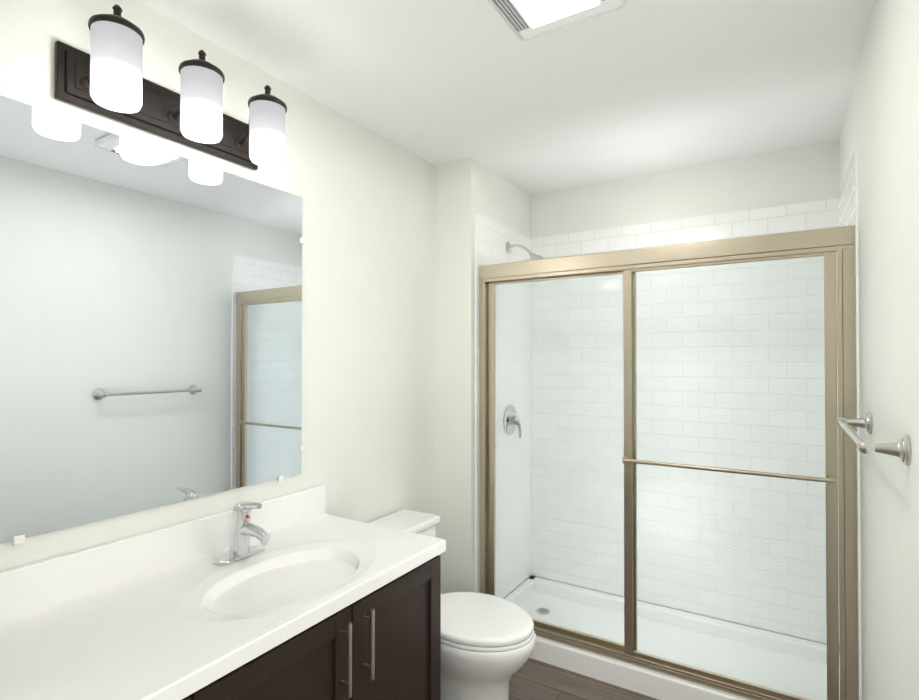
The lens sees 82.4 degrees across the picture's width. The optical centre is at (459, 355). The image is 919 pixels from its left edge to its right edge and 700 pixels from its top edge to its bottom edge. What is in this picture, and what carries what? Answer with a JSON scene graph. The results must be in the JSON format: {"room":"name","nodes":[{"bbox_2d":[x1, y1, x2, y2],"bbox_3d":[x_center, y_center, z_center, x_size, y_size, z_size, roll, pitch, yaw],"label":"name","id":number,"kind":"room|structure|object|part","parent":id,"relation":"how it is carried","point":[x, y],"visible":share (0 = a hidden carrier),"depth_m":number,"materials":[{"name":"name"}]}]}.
{"room":"bathroom","nodes":[
{"label":"bathroom","id":0,"kind":"room"},
{"bbox_2d":[0,0,434,571],"bbox_3d":[-1.148,0.221,1.323,0.100,2.550,3.700,0,-1,32],"label":"wall","id":1,"kind":"structure","parent":0,"point":[368,326],"depth_m":2.23,"materials":[{"name":"paint"}]},
{"bbox_2d":[0,95,304,544],"bbox_3d":[-0.954,-0.079,1.531,0.011,1.099,1.288,0,-1,32],"label":"mirror","id":2,"kind":"object","parent":1,"relation":"attached to","point":[150,326],"visible":1,"depth_m":1.53,"materials":[{"name":"silver mirror"}]},
{"bbox_2d":[54,4,286,169],"bbox_3d":[-0.799,-0.764,1.573,0.238,0.257,0.615,0,-1,32],"label":"sconce","id":3,"kind":"object","parent":1,"relation":"attached to","point":[158,113],"depth_m":1.49,"materials":[{"name":"white glass"}]},
{"bbox_3d":[-0.754,-0.726,1.537,0.112,0.182,0.572,0,-1,32],"label":"vanity light fixture shade","id":4,"kind":"part","parent":3,"relation":"part of","materials":[{"name":"white glass"}]},
{"bbox_2d":[435,158,529,598],"bbox_3d":[0.119,0.239,3.156,0.330,2.550,0.750,0,-1,32],"label":"wall","id":5,"kind":"structure","parent":0,"point":[466,190],"depth_m":2.81,"materials":[{"name":"paint"}]},
{"bbox_2d":[475,212,530,597],"bbox_3d":[0.271,0.325,3.081,0.008,2.162,0.702,0,-1,32],"label":"wall tile","id":6,"kind":"structure","parent":5,"relation":"attached to","point":[492,238],"depth_m":3.10,"materials":[{"name":"white tile"}]},
{"bbox_2d":[503,405,521,437],"bbox_3d":[0.332,0.390,3.099,0.075,0.188,0.176,0,-1,32],"label":"shower valve","id":7,"kind":"object","parent":6,"relation":"attached to","point":[510,422],"depth_m":3.08,"materials":[{"name":"silver metal"}]},
{"bbox_2d":[506,242,543,259],"bbox_3d":[0.383,-0.587,3.048,0.226,0.170,0.080,0,-1,32],"label":"shower head","id":8,"kind":"object","parent":6,"relation":"attached to","point":[532,255],"visible":0.83,"depth_m":3.04},
{"bbox_2d":[138,0,874,195],"bbox_3d":[-0.091,-1.080,1.183,2.060,0.050,4.550,0,-1,32],"label":"ceiling","id":9,"kind":"structure","parent":0,"point":[633,88],"depth_m":1.96,"materials":[{"name":"paint"}]},
{"bbox_2d":[488,0,625,40],"bbox_3d":[0.262,-1.034,1.488,0.340,0.036,0.340,0,-1,32],"label":"recessed light","id":10,"kind":"object","parent":9,"relation":"in","point":[526,20],"visible":0.98,"depth_m":1.56,"materials":[{"name":"plastic"}]},
{"bbox_2d":[509,658,658,699],"bbox_3d":[-0.091,1.520,1.158,2.060,0.050,4.550,0,-1,32],"label":"floor","id":11,"kind":"structure","parent":0,"point":[532,679],"depth_m":2.38,"materials":[{"name":"brown wood"}]},
{"bbox_2d":[0,485,445,699],"bbox_3d":[-0.661,1.012,1.398,0.635,0.971,1.397,0,-1,32],"label":"bathroom vanity","id":12,"kind":"object","parent":11,"relation":"on","point":[313,600],"visible":1,"depth_m":1.41,"materials":[{"name":"white stone"}]},
{"bbox_2d":[214,502,270,564],"bbox_3d":[-0.663,0.553,1.661,0.168,0.182,0.174,0,-1,32],"label":"faucet","id":13,"kind":"object","parent":12,"relation":"on","point":[243,528],"visible":1,"depth_m":1.66,"materials":[{"name":"silver metal"}]},
{"bbox_2d":[369,509,535,699],"bbox_3d":[-0.049,1.131,2.241,0.781,0.748,0.400,0,-1,32],"label":"toilet","id":14,"kind":"object","parent":11,"relation":"on","point":[488,642],"visible":0.44,"depth_m":2.05,"materials":[{"name":"ceramic"}]},
{"bbox_2d":[504,576,839,699],"bbox_3d":[0.965,1.472,2.650,1.626,0.135,0.698,0,-1,32],"label":"shower base","id":15,"kind":"object","parent":11,"relation":"on","point":[642,680],"depth_m":2.59,"materials":[{"name":"plastic"}]},
{"bbox_2d":[479,225,857,699],"bbox_3d":[0.805,0.459,2.401,1.618,1.884,0.113,0,-1,32],"label":"shower door","id":16,"kind":"structure","parent":15,"relation":"on","point":[839,479],"depth_m":2.24,"materials":[{"name":"clear glass"}]},
{"bbox_2d":[530,140,839,647],"bbox_3d":[1.078,0.239,3.064,2.060,2.550,0.100,0,-1,32],"label":"wall","id":17,"kind":"structure","parent":0,"point":[798,175],"depth_m":2.88,"materials":[{"name":"paint"}]},
{"bbox_2d":[531,198,839,646],"bbox_3d":[1.147,0.324,2.957,1.630,2.162,0.008,0,-1,32],"label":"wall tile","id":18,"kind":"structure","parent":17,"relation":"attached to","point":[812,215],"depth_m":2.87,"materials":[{"name":"white tile"}]},
{"bbox_2d":[840,0,918,699],"bbox_3d":[0.717,0.214,0.613,0.100,2.550,4.450,0,-1,32],"label":"wall","id":19,"kind":"structure","parent":0,"point":[880,130],"depth_m":1.39,"materials":[{"name":"paint"}]},
{"bbox_2d":[838,147,861,699],"bbox_3d":[1.651,0.316,2.229,0.008,2.162,0.702,0,-1,32],"label":"wall tile","id":20,"kind":"structure","parent":19,"relation":"attached to","point":[848,206],"depth_m":1.94,"materials":[{"name":"white tile"}]},
{"bbox_2d":[836,413,910,464],"bbox_3d":[1.121,0.216,1.451,0.091,0.068,0.658,0,-1,32],"label":"towel rail","id":21,"kind":"object","parent":19,"relation":"attached to","point":[901,449],"visible":1,"depth_m":1.20,"materials":[{"name":"silver metal"}]}
]}

